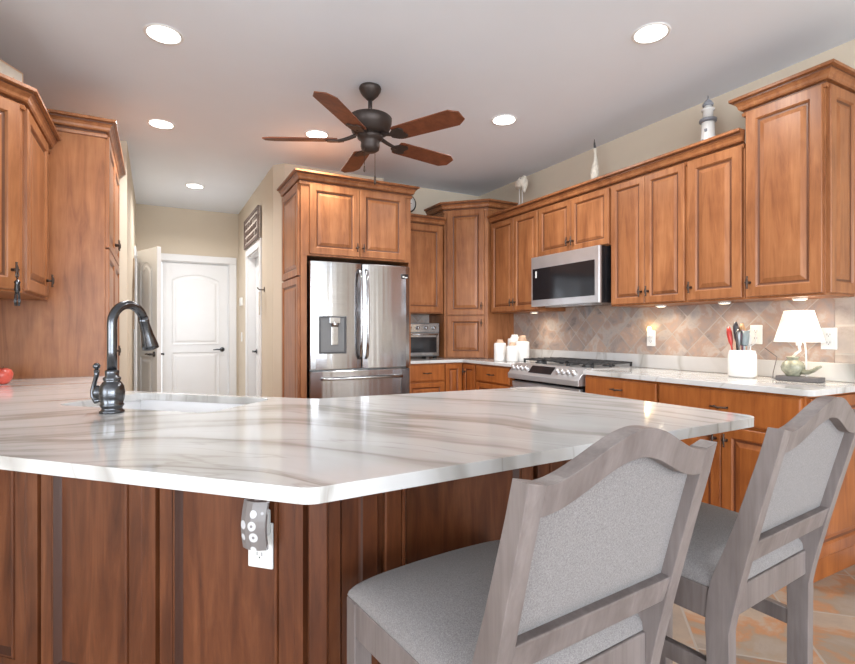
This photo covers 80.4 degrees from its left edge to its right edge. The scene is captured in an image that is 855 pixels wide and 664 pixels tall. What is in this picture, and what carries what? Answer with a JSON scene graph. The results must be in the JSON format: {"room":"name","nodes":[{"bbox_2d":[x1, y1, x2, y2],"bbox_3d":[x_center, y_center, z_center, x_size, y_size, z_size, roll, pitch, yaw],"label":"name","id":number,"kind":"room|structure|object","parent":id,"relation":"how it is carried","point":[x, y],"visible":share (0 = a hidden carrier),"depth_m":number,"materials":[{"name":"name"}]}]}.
{"room":"kitchen","nodes":[
{"label":"kitchen","id":0,"kind":"room"},
{"bbox_2d":[119,140,127,390],"bbox_3d":[-2.805,-0.179,3.944,0.800,2.720,0.115,0,0,-28],"label":"wall","id":1,"kind":"structure","parent":0,"point":[123,181],"depth_m":4.07,"materials":[{"name":"beige paint"}]},
{"bbox_2d":[128,152,135,390],"bbox_3d":[-3.040,-0.179,5.098,0.120,2.720,2.140,0,0,-28],"label":"wall","id":2,"kind":"structure","parent":0,"point":[131,195],"depth_m":4.68,"materials":[{"name":"beige paint"}]},
{"bbox_2d":[133,258,134,328],"bbox_3d":[-3.014,-0.394,5.192,0.014,0.730,0.070,0,0,-28],"label":"paddle","id":3,"kind":"object","parent":2,"relation":"attached to","point":[133,258],"visible":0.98,"depth_m":5.17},
{"bbox_2d":[134,246,136,390],"bbox_3d":[-3.345,0.126,5.683,0.138,2.110,0.620,0,0,-28],"label":"trim","id":4,"kind":"structure","parent":2,"relation":"attached to","point":[135,249],"depth_m":5.44,"materials":[{"name":"white paint"}]},
{"bbox_2d":[137,246,163,391],"bbox_3d":[-2.908,0.156,5.278,0.500,2.040,0.158,0,0,40],"label":"door","id":5,"kind":"structure","parent":2,"relation":"in","point":[148,260],"depth_m":5.20,"materials":[{"name":"white paint"}]},
{"bbox_2d":[136,204,237,394],"bbox_3d":[-3.013,-0.179,6.396,1.400,2.720,0.120,0,0,-28],"label":"wall","id":6,"kind":"structure","parent":0,"point":[174,230],"depth_m":6.33,"materials":[{"name":"beige paint"}]},
{"bbox_2d":[162,262,227,394],"bbox_3d":[-2.930,0.156,6.401,0.760,2.040,0.108,0,0,-28],"label":"door","id":7,"kind":"structure","parent":6,"relation":"in","point":[194,296],"depth_m":6.39,"materials":[{"name":"white paint"}]},
{"bbox_2d":[161,253,236,394],"bbox_3d":[-2.937,0.108,6.415,0.960,2.145,0.118,0,0,-28],"label":"trim","id":8,"kind":"structure","parent":6,"relation":"attached to","point":[231,263],"depth_m":6.56,"materials":[{"name":"white paint"}]},
{"bbox_2d":[238,165,273,396],"bbox_3d":[-1.894,-0.179,5.670,0.120,2.720,2.220,0,0,-28],"label":"wall","id":9,"kind":"structure","parent":0,"point":[263,195],"depth_m":5.04,"materials":[{"name":"beige paint"}]},
{"bbox_2d":[244,205,260,249],"bbox_3d":[-1.936,-1.131,5.568,0.030,0.330,0.920,0,0,-28],"label":"wall sign","id":10,"kind":"object","parent":9,"relation":"attached to","point":[252,224],"visible":1,"depth_m":5.45,"materials":[{"name":"brown paint"}]},
{"bbox_2d":[245,238,261,395],"bbox_3d":[-1.874,0.108,5.612,0.138,2.145,0.950,0,0,-28],"label":"trim","id":11,"kind":"structure","parent":9,"relation":"attached to","point":[250,262],"depth_m":5.93,"materials":[{"name":"white paint"}]},
{"bbox_2d":[252,258,257,395],"bbox_3d":[-1.848,0.156,5.626,0.108,2.040,0.750,0,0,-28],"label":"door","id":12,"kind":"structure","parent":9,"relation":"in","point":[256,350],"depth_m":5.87,"materials":[{"name":"white paint"}]},
{"bbox_2d":[257,287,264,314],"bbox_3d":[-1.651,-0.309,5.012,0.067,0.280,0.066,0,0,6],"label":"wall hook","id":13,"kind":"object","parent":9,"relation":"attached to","point":[257,287],"visible":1,"depth_m":4.99,"materials":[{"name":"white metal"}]},
{"bbox_2d":[274,163,478,396],"bbox_3d":[-0.423,-0.179,5.213,2.274,2.720,0.220,0,0,-28],"label":"wall","id":14,"kind":"structure","parent":0,"point":[425,198],"depth_m":4.65,"materials":[{"name":"beige paint"}]},
{"bbox_2d":[411,315,428,356],"bbox_3d":[-0.231,0.042,5.297,0.557,0.447,0.011,0,0,-28],"label":"backsplash","id":15,"kind":"structure","parent":14,"relation":"attached to","point":[414,318],"depth_m":5.38,"materials":[{"name":"tile"}]},
{"bbox_2d":[411,213,445,314],"bbox_3d":[-0.144,-0.667,5.129,0.545,0.966,0.388,0,0,-28],"label":"upper cabinet","id":16,"kind":"object","parent":14,"relation":"attached to","point":[426,230],"visible":0.59,"depth_m":5.03,"materials":[{"name":"brown wood"}]},
{"bbox_2d":[411,196,415,211],"bbox_3d":[-0.204,-1.234,5.114,0.192,0.318,0.060,0,0,-28],"label":"clock","id":17,"kind":"object","parent":16,"relation":"on","point":[413,202],"visible":0.16,"depth_m":5.12,"materials":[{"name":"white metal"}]},
{"bbox_2d":[0,0,854,213],"bbox_3d":[-1.365,-1.589,0.173,8.960,0.100,12.800,0,0,-28],"label":"ceiling","id":18,"kind":"structure","parent":0,"point":[572,74],"depth_m":3.00,"materials":[{"name":"paint"}]},
{"bbox_2d":[147,119,175,129],"bbox_3d":[-1.970,-1.536,3.743,0.190,0.006,0.190,0,0,-28],"label":"recessed light","id":19,"kind":"object","parent":18,"relation":"in","point":[157,123],"visible":1,"depth_m":3.75,"materials":[{"name":"white paint"}]},
{"bbox_2d":[143,23,183,44],"bbox_3d":[-1.363,-1.536,2.616,0.190,0.006,0.190,0,0,-28],"label":"recessed light","id":20,"kind":"object","parent":18,"relation":"in","point":[160,33],"visible":1,"depth_m":2.61,"materials":[{"name":"white paint"}]},
{"bbox_2d":[185,183,204,188],"bbox_3d":[-2.452,-1.536,5.335,0.190,0.006,0.190,0,0,-28],"label":"recessed light","id":21,"kind":"object","parent":18,"relation":"in","point":[190,185],"visible":1,"depth_m":5.34,"materials":[{"name":"white paint"}]},
{"bbox_2d":[304,130,328,137],"bbox_3d":[-0.862,-1.536,3.942,0.190,0.006,0.190,0,0,-28],"label":"recessed light","id":22,"kind":"object","parent":18,"relation":"in","point":[310,133],"visible":0.78,"depth_m":3.92,"materials":[{"name":"white paint"}]},
{"bbox_2d":[262,82,464,184],"bbox_3d":[-0.353,-1.238,3.217,1.268,0.599,1.261,0,0,-28],"label":"ceiling fan","id":23,"kind":"object","parent":18,"relation":"hanging from","point":[370,126],"visible":1,"depth_m":3.10,"materials":[{"name":"brown wood"}]},
{"bbox_2d":[491,114,516,125],"bbox_3d":[0.555,-1.536,3.672,0.190,0.006,0.190,0,0,-28],"label":"recessed light","id":24,"kind":"object","parent":18,"relation":"in","point":[500,120],"visible":1,"depth_m":3.67,"materials":[{"name":"white paint"}]},
{"bbox_2d":[631,22,670,43],"bbox_3d":[1.151,-1.536,2.607,0.190,0.006,0.190,0,0,-28],"label":"recessed light","id":25,"kind":"object","parent":18,"relation":"in","point":[650,33],"visible":1,"depth_m":2.60,"materials":[{"name":"white paint"}]},
{"bbox_2d":[479,39,854,367],"bbox_3d":[3.068,-0.179,1.254,0.120,2.720,10.500,0,0,-28],"label":"wall","id":26,"kind":"structure","parent":0,"point":[681,129],"depth_m":3.73,"materials":[{"name":"beige paint"}]},
{"bbox_2d":[491,210,565,313],"bbox_3d":[0.912,-0.624,4.745,0.362,0.880,0.710,0,0,-28],"label":"upper cabinet","id":27,"kind":"object","parent":26,"relation":"attached to","point":[514,241],"visible":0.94,"depth_m":4.67,"materials":[{"name":"brown wood"}]},
{"bbox_2d":[515,175,527,203],"bbox_3d":[0.888,-1.271,4.784,0.100,0.413,0.151,0,0,-28],"label":"shorebird figurine","id":28,"kind":"object","parent":27,"relation":"on","point":[522,182],"visible":0.96,"depth_m":4.75,"materials":[{"name":"white ceramic"}]},
{"bbox_2d":[487,128,744,224],"bbox_3d":[1.185,-1.090,3.910,0.060,0.100,2.438,0,0,-28],"label":"crown molding","id":29,"kind":"structure","parent":27,"relation":"attached to","point":[735,137],"depth_m":3.47,"materials":[{"name":"brown wood"}]},
{"bbox_2d":[539,187,610,256],"bbox_3d":[1.265,-0.849,4.089,0.362,0.430,0.775,0,0,-28],"label":"upper cabinet","id":30,"kind":"object","parent":26,"relation":"attached to","point":[584,221],"visible":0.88,"depth_m":3.97,"materials":[{"name":"brown wood"}]},
{"bbox_2d":[531,245,610,307],"bbox_3d":[1.234,-0.419,4.083,0.396,0.424,0.752,0,0,-28],"label":"microwave","id":31,"kind":"object","parent":30,"relation":"attached to","point":[581,277],"visible":0.9,"depth_m":3.90,"materials":[{"name":"silver metal"}]},
{"bbox_2d":[590,139,598,178],"bbox_3d":[1.317,-1.292,3.988,0.068,0.455,0.068,0,0,-28],"label":"figurine","id":32,"kind":"object","parent":30,"relation":"on","point":[594,172],"visible":0.74,"depth_m":3.97,"materials":[{"name":"ceramic"}]},
{"bbox_2d":[647,330,654,345],"bbox_3d":[1.647,0.046,3.730,0.009,0.116,0.072,0,0,-28],"label":"outlet","id":33,"kind":"object","parent":26,"relation":"attached to","point":[650,340],"visible":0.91,"depth_m":3.72,"materials":[{"name":"white plastic"}]},
{"bbox_2d":[647,326,651,336],"bbox_3d":[1.633,-0.003,3.722,0.035,0.078,0.036,0,0,-28],"label":"night light","id":34,"kind":"object","parent":33,"relation":"attached to","point":[649,329],"visible":1,"depth_m":3.71,"materials":[{"name":"white plastic"}]},
{"bbox_2d":[611,163,711,307],"bbox_3d":[1.593,-0.624,3.481,0.362,0.880,0.603,0,0,-28],"label":"upper cabinet","id":35,"kind":"object","parent":26,"relation":"attached to","point":[649,212],"visible":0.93,"depth_m":3.38,"materials":[{"name":"brown wood"}]},
{"bbox_2d":[514,298,834,362],"bbox_3d":[1.542,-0.277,3.948,0.011,0.884,2.770,0,0,-28],"label":"backsplash","id":36,"kind":"structure","parent":26,"relation":"attached to","point":[684,330],"depth_m":3.58,"materials":[{"name":"tile"}]},
{"bbox_2d":[686,143,768,303],"bbox_3d":[1.818,-0.624,3.062,0.362,0.880,0.344,0,0,-28],"label":"upper cabinet","id":37,"kind":"object","parent":26,"relation":"attached to","point":[716,183],"visible":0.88,"depth_m":2.98,"materials":[{"name":"brown wood"}]},
{"bbox_2d":[699,96,716,140],"bbox_3d":[1.757,-1.272,3.170,0.100,0.415,0.100,0,0,-28],"label":"lighthouse figurine","id":38,"kind":"object","parent":37,"relation":"on","point":[707,123],"visible":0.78,"depth_m":3.14,"materials":[{"name":"white ceramic"}]},
{"bbox_2d":[750,325,762,343],"bbox_3d":[1.999,0.016,3.077,0.009,0.116,0.072,0,0,-28],"label":"outlet","id":39,"kind":"object","parent":26,"relation":"attached to","point":[758,329],"visible":0.7,"depth_m":3.07,"materials":[{"name":"white plastic"}]},
{"bbox_2d":[728,58,854,300],"bbox_3d":[1.990,-0.749,2.738,0.367,1.129,0.507,0,0,-28],"label":"upper cabinet","id":40,"kind":"object","parent":26,"relation":"attached to","point":[800,127],"visible":1,"depth_m":2.60,"materials":[{"name":"brown wood"}]},
{"bbox_2d":[792,297,807,299],"bbox_3d":[2.007,-0.178,2.727,0.072,0.012,0.072,0,0,-28],"label":"puck light","id":41,"kind":"object","parent":40,"relation":"attached to","point":[800,298],"visible":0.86,"depth_m":2.70,"materials":[{"name":"white plastic"}]},
{"bbox_2d":[821,328,836,349],"bbox_3d":[2.178,0.036,2.745,0.009,0.118,0.076,0,0,-28],"label":"outlet","id":42,"kind":"object","parent":26,"relation":"attached to","point":[830,334],"visible":0.93,"depth_m":2.74,"materials":[{"name":"white plastic"}]},
{"bbox_2d":[825,332,831,336],"bbox_3d":[2.175,0.014,2.744,0.003,0.028,0.034,0,0,-28],"label":"receptacle","id":43,"kind":"object","parent":42,"relation":"attached to","point":[827,334],"depth_m":2.74,"materials":[{"name":"white plastic"}]},
{"bbox_2d":[825,340,831,344],"bbox_3d":[2.175,0.058,2.744,0.003,0.028,0.034,0,0,-28],"label":"receptacle","id":44,"kind":"object","parent":42,"relation":"attached to","point":[827,342],"depth_m":2.74,"materials":[{"name":"white plastic"}]},
{"bbox_2d":[835,297,854,363],"bbox_3d":[2.237,-0.009,2.657,0.012,0.348,0.158,0,0,-28],"label":"backsplash","id":45,"kind":"structure","parent":26,"relation":"attached to","point":[844,307],"depth_m":2.68,"materials":[{"name":"tile"}]},
{"bbox_2d":[673,564,854,663],"bbox_3d":[-1.365,1.231,0.173,8.960,0.100,12.800,0,0,-28],"label":"floor","id":46,"kind":"structure","parent":0,"point":[761,638],"depth_m":2.02,"materials":[{"name":"tile"}]},
{"bbox_2d":[0,108,125,378],"bbox_3d":[-2.452,-0.051,3.410,0.668,2.464,1.150,0,0,-28],"label":"pantry cabinet","id":47,"kind":"object","parent":46,"relation":"on","point":[64,334],"visible":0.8,"depth_m":3.02,"materials":[{"name":"brown wood"}]},
{"bbox_2d":[0,469,308,663],"bbox_3d":[-1.099,0.739,1.819,2.020,0.885,0.700,0,0,17],"label":"base cabinet","id":48,"kind":"object","parent":46,"relation":"on","point":[92,571],"visible":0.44,"depth_m":1.36,"materials":[{"name":"brown wood"}]},
{"bbox_2d":[241,498,270,550],"bbox_3d":[-0.415,0.467,1.233,0.068,0.116,0.055,0,0,17],"label":"air freshener","id":49,"kind":"object","parent":48,"relation":"attached to","point":[256,514],"visible":1,"depth_m":1.21,"materials":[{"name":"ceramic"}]},
{"bbox_2d":[248,523,273,568],"bbox_3d":[-0.418,0.533,1.268,0.072,0.116,0.009,0,0,17],"label":"outlet","id":50,"kind":"object","parent":48,"relation":"attached to","point":[261,559],"visible":0.52,"depth_m":1.26,"materials":[{"name":"white plastic"}]},
{"bbox_2d":[254,551,265,560],"bbox_3d":[-0.419,0.555,1.265,0.034,0.028,0.003,0,0,17],"label":"receptacle","id":51,"kind":"object","parent":50,"relation":"attached to","point":[260,555],"depth_m":1.26,"materials":[{"name":"white plastic"}]},
{"bbox_2d":[0,376,753,504],"bbox_3d":[-0.809,0.281,1.914,3.717,0.029,1.737,0,0,14],"label":"countertop","id":52,"kind":"structure","parent":48,"relation":"on","point":[303,451],"depth_m":1.29,"materials":[{"name":"white stone"}]},
{"bbox_2d":[0,366,13,383],"bbox_3d":[-2.168,0.220,2.581,0.088,0.090,0.088,0,0,-28],"label":"apple","id":53,"kind":"object","parent":52,"relation":"on","point":[6,374],"visible":1,"depth_m":2.56,"materials":[{"name":"red food"}]},
{"bbox_2d":[90,301,158,413],"bbox_3d":[-1.046,0.079,1.748,0.128,0.374,0.222,0,0,17],"label":"faucet","id":54,"kind":"object","parent":52,"relation":"on","point":[110,394],"visible":1,"depth_m":1.66,"materials":[{"name":"grey metal"}]},
{"bbox_2d":[94,400,245,412],"bbox_3d":[-0.990,0.408,1.936,0.724,0.226,0.434,0,0,17],"label":"sink","id":55,"kind":"object","parent":52,"relation":"in","point":[160,405],"visible":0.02,"depth_m":2.16,"materials":[{"name":"white ceramic"}]},
{"bbox_2d":[277,168,419,397],"bbox_3d":[-0.717,-0.056,4.542,1.105,2.474,0.678,0,0,-28],"label":"tall cabinet","id":56,"kind":"object","parent":46,"relation":"on","point":[326,216],"visible":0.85,"depth_m":4.25,"materials":[{"name":"brown wood"}]},
{"bbox_2d":[307,260,409,398],"bbox_3d":[-0.682,0.293,4.508,0.890,1.735,0.734,0,0,-28],"label":"refrigerator","id":57,"kind":"object","parent":46,"relation":"on","point":[358,315],"visible":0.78,"depth_m":4.20,"materials":[{"name":"metal"}]},
{"bbox_2d":[411,363,443,392],"bbox_3d":[-0.147,0.739,4.983,0.405,0.884,0.642,0,0,-28],"label":"base cabinet","id":58,"kind":"object","parent":46,"relation":"on","point":[425,378],"visible":0.21,"depth_m":4.74,"materials":[{"name":"brown wood"}]},
{"bbox_2d":[309,459,571,663],"bbox_3d":[0.119,0.739,1.851,1.316,0.885,0.775,0,0,-28],"label":"base cabinet","id":59,"kind":"object","parent":46,"relation":"on","point":[352,541],"visible":0.2,"depth_m":1.31,"materials":[{"name":"brown wood"}]},
{"bbox_2d":[444,362,476,391],"bbox_3d":[0.427,0.689,5.188,0.797,0.784,0.826,0,0,-28],"label":"base cabinet","id":60,"kind":"object","parent":46,"relation":"on","point":[460,376],"visible":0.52,"depth_m":4.87,"materials":[{"name":"brown wood"}]},
{"bbox_2d":[411,357,536,366],"bbox_3d":[0.378,0.281,4.854,1.200,0.029,1.366,0,0,-28],"label":"countertop","id":61,"kind":"structure","parent":60,"relation":"on","point":[414,360],"depth_m":4.75,"materials":[{"name":"white stone"}]},
{"bbox_2d":[411,323,438,357],"bbox_3d":[-0.121,0.087,5.139,0.410,0.355,0.347,0,0,-28],"label":"toaster oven","id":62,"kind":"object","parent":61,"relation":"on","point":[424,336],"visible":0.7,"depth_m":5.03,"materials":[{"name":"metal"}]},
{"bbox_2d":[424,198,517,358],"bbox_3d":[0.439,-0.521,5.263,0.705,1.571,0.705,0,0,-28],"label":"cabinet","id":63,"kind":"object","parent":61,"relation":"on","point":[468,328],"visible":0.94,"depth_m":5.07,"materials":[{"name":"brown wood"}]},
{"bbox_2d":[494,339,505,360],"bbox_3d":[0.668,0.167,4.665,0.112,0.197,0.112,0,0,-28],"label":"canister","id":64,"kind":"object","parent":61,"relation":"on","point":[499,346],"visible":0.97,"depth_m":4.62,"materials":[{"name":"white ceramic"}]},
{"bbox_2d":[506,342,517,361],"bbox_3d":[0.764,0.178,4.551,0.106,0.174,0.106,0,0,-28],"label":"canister","id":65,"kind":"object","parent":61,"relation":"on","point":[512,349],"visible":1,"depth_m":4.51,"materials":[{"name":"white ceramic"}]},
{"bbox_2d":[508,335,518,345],"bbox_3d":[0.826,0.144,4.795,0.132,0.241,0.132,0,0,-28],"label":"canister","id":66,"kind":"object","parent":61,"relation":"on","point":[513,338],"visible":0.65,"depth_m":4.75,"materials":[{"name":"white ceramic"}]},
{"bbox_2d":[515,335,528,360],"bbox_3d":[0.865,0.148,4.617,0.128,0.234,0.128,0,0,-28],"label":"canister","id":67,"kind":"object","parent":61,"relation":"on","point":[522,343],"visible":0.88,"depth_m":4.56,"materials":[{"name":"white ceramic"}]},
{"bbox_2d":[476,364,513,389],"bbox_3d":[0.820,0.739,4.627,0.638,0.884,0.530,0,0,-28],"label":"base cabinet","id":68,"kind":"object","parent":46,"relation":"on","point":[487,376],"visible":0.24,"depth_m":4.48,"materials":[{"name":"brown wood"}]},
{"bbox_2d":[347,425,716,663],"bbox_3d":[0.181,0.665,1.027,0.489,1.032,0.585,0,0,-33],"label":"counter stool","id":69,"kind":"object","parent":46,"relation":"on","point":[586,565],"visible":1,"depth_m":0.87,"materials":[{"name":"grey wood"}]},
{"bbox_2d":[518,458,686,634],"bbox_3d":[0.297,0.330,0.846,0.400,0.280,0.089,0,0,-33],"label":"cushion","id":70,"kind":"object","parent":69,"relation":"on","point":[599,549],"depth_m":0.83,"materials":[{"name":"grey fabric"}]},
{"bbox_2d":[508,357,636,392],"bbox_3d":[1.113,0.675,4.012,0.627,0.912,0.800,0,0,-28],"label":"range","id":71,"kind":"object","parent":46,"relation":"on","point":[563,373],"visible":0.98,"depth_m":3.85,"materials":[{"name":"silver metal"}]},
{"bbox_2d":[510,380,582,391],"bbox_3d":[0.877,0.663,3.885,0.091,0.515,0.760,0,0,-28],"label":"oven","id":72,"kind":"object","parent":71,"relation":"in","point":[516,383],"depth_m":3.92,"materials":[{"name":"silver metal"}]},
{"bbox_2d":[526,362,636,369],"bbox_3d":[1.184,0.273,4.051,0.466,0.027,0.800,0,0,-28],"label":"cooktop","id":73,"kind":"object","parent":71,"relation":"in","point":[603,366],"depth_m":3.80,"materials":[{"name":"silver metal"}]},
{"bbox_2d":[585,375,659,402],"bbox_3d":[1.478,0.739,3.405,0.638,0.884,0.585,0,0,-28],"label":"base cabinet","id":74,"kind":"object","parent":46,"relation":"on","point":[643,390],"visible":0.13,"depth_m":3.23,"materials":[{"name":"brown wood"}]},
{"bbox_2d":[529,349,854,396],"bbox_3d":[1.317,0.231,3.733,0.609,0.129,2.935,0,0,-28],"label":"countertop","id":75,"kind":"structure","parent":74,"relation":"on","point":[688,370],"depth_m":3.04,"materials":[{"name":"white stone"}]},
{"bbox_2d":[728,350,756,377],"bbox_3d":[1.854,0.186,2.980,0.096,0.158,0.152,0,0,-28],"label":"utensil crock","id":76,"kind":"object","parent":75,"relation":"on","point":[741,363],"visible":0.98,"depth_m":2.93,"materials":[{"name":"white ceramic"}]},
{"bbox_2d":[726,327,732,349],"bbox_3d":[1.818,0.108,3.025,0.032,0.277,0.060,0,0,-28],"label":"spatula","id":77,"kind":"object","parent":76,"relation":"in","point":[729,331],"visible":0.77,"depth_m":3.02,"materials":[{"name":"red plastic"}]},
{"bbox_2d":[733,322,738,349],"bbox_3d":[1.836,0.092,3.013,0.032,0.308,0.033,0,0,13],"label":"ladle","id":78,"kind":"object","parent":76,"relation":"in","point":[735,324],"visible":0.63,"depth_m":3.00,"materials":[{"name":"plastic"}]},
{"bbox_2d":[736,329,740,349],"bbox_3d":[1.834,0.114,2.982,0.032,0.265,0.030,0,0,-28],"label":"tongs","id":79,"kind":"object","parent":76,"relation":"in","point":[738,332],"visible":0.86,"depth_m":2.97,"materials":[{"name":"metal"}]},
{"bbox_2d":[739,323,745,349],"bbox_3d":[1.861,0.098,2.993,0.018,0.297,0.042,0,0,-28],"label":"wooden spoon","id":80,"kind":"object","parent":76,"relation":"in","point":[742,327],"visible":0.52,"depth_m":2.99,"materials":[{"name":"brown wood"}]},
{"bbox_2d":[741,330,749,349],"bbox_3d":[1.855,0.119,2.953,0.016,0.255,0.052,0,0,-28],"label":"spatula","id":81,"kind":"object","parent":76,"relation":"in","point":[745,334],"visible":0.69,"depth_m":2.95,"materials":[{"name":"grey plastic"}]},
{"bbox_2d":[747,333,752,350],"bbox_3d":[1.879,0.124,2.962,0.018,0.244,0.042,0,0,-28],"label":"serving spoon","id":82,"kind":"object","parent":76,"relation":"in","point":[750,336],"visible":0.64,"depth_m":2.95,"materials":[{"name":"white plastic"}]},
{"bbox_2d":[748,329,756,350],"bbox_3d":[1.879,0.116,2.943,0.008,0.262,0.067,0,0,-28],"label":"whisk","id":83,"kind":"object","parent":76,"relation":"in","point":[750,329],"visible":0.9,"depth_m":2.92,"materials":[{"name":"white metal"}]},
{"bbox_2d":[765,310,824,382],"bbox_3d":[1.977,0.075,2.804,0.228,0.380,0.382,0,0,-21],"label":"table lamp","id":84,"kind":"object","parent":75,"relation":"on","point":[798,326],"visible":1,"depth_m":2.68,"materials":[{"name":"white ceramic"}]},
{"bbox_2d":[659,382,854,582],"bbox_3d":[1.804,0.739,2.798,0.638,0.884,0.791,0,0,-28],"label":"base cabinet","id":85,"kind":"object","parent":46,"relation":"on","point":[736,454],"visible":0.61,"depth_m":2.56,"materials":[{"name":"brown wood"}]},
{"bbox_2d":[660,396,854,663],"bbox_3d":[0.777,0.665,1.399,0.489,1.032,0.585,0,0,-33],"label":"counter stool","id":86,"kind":"object","parent":46,"relation":"on","point":[734,561],"visible":0.6,"depth_m":1.22,"materials":[{"name":"grey wood"}]},
{"bbox_2d":[761,419,843,532],"bbox_3d":[0.895,0.330,1.219,0.400,0.280,0.089,0,0,-33],"label":"cushion","id":87,"kind":"object","parent":86,"relation":"on","point":[810,471],"depth_m":1.22,"materials":[{"name":"grey fabric"}]},
{"bbox_3d":[-2.427,-0.179,2.524,0.120,2.720,2.745,0,0,-28],"label":"wall","id":88,"kind":"structure","parent":0,"visible":0},
{"bbox_2d":[0,96,21,292],"bbox_3d":[-1.961,-0.624,2.144,0.336,0.880,0.332,0,0,-28],"label":"upper cabinet","id":89,"kind":"object","parent":88,"relation":"attached to","point":[10,111],"visible":0.98,"depth_m":2.30,"materials":[{"name":"brown wood"}]},
{"bbox_2d":[14,272,20,305],"bbox_3d":[-1.865,-0.204,2.300,0.026,0.171,0.026,0,0,-28],"label":"tassel","id":90,"kind":"object","parent":89,"relation":"hanging from","point":[17,282],"visible":1,"depth_m":2.29,"materials":[{"name":"grey metal"}]},
{"bbox_2d":[0,108,53,299],"bbox_3d":[-2.175,-0.624,2.595,0.386,0.880,0.662,0,0,-28],"label":"upper cabinet","id":91,"kind":"object","parent":88,"relation":"attached to","point":[35,280],"visible":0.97,"depth_m":2.52,"materials":[{"name":"brown wood"}]},
{"bbox_2d":[0,59,22,81],"bbox_3d":[-2.114,-1.200,2.473,0.052,0.270,0.280,0,0,1],"label":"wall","id":92,"kind":"structure","parent":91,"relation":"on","point":[5,68],"depth_m":2.54,"materials":[{"name":"beige paint"}]},
{"bbox_2d":[0,73,60,153],"bbox_3d":[-1.985,-1.090,2.455,0.274,0.100,1.092,0,0,-10],"label":"crown molding","id":93,"kind":"structure","parent":91,"relation":"attached to","point":[28,97],"depth_m":2.40,"materials":[{"name":"brown wood"}]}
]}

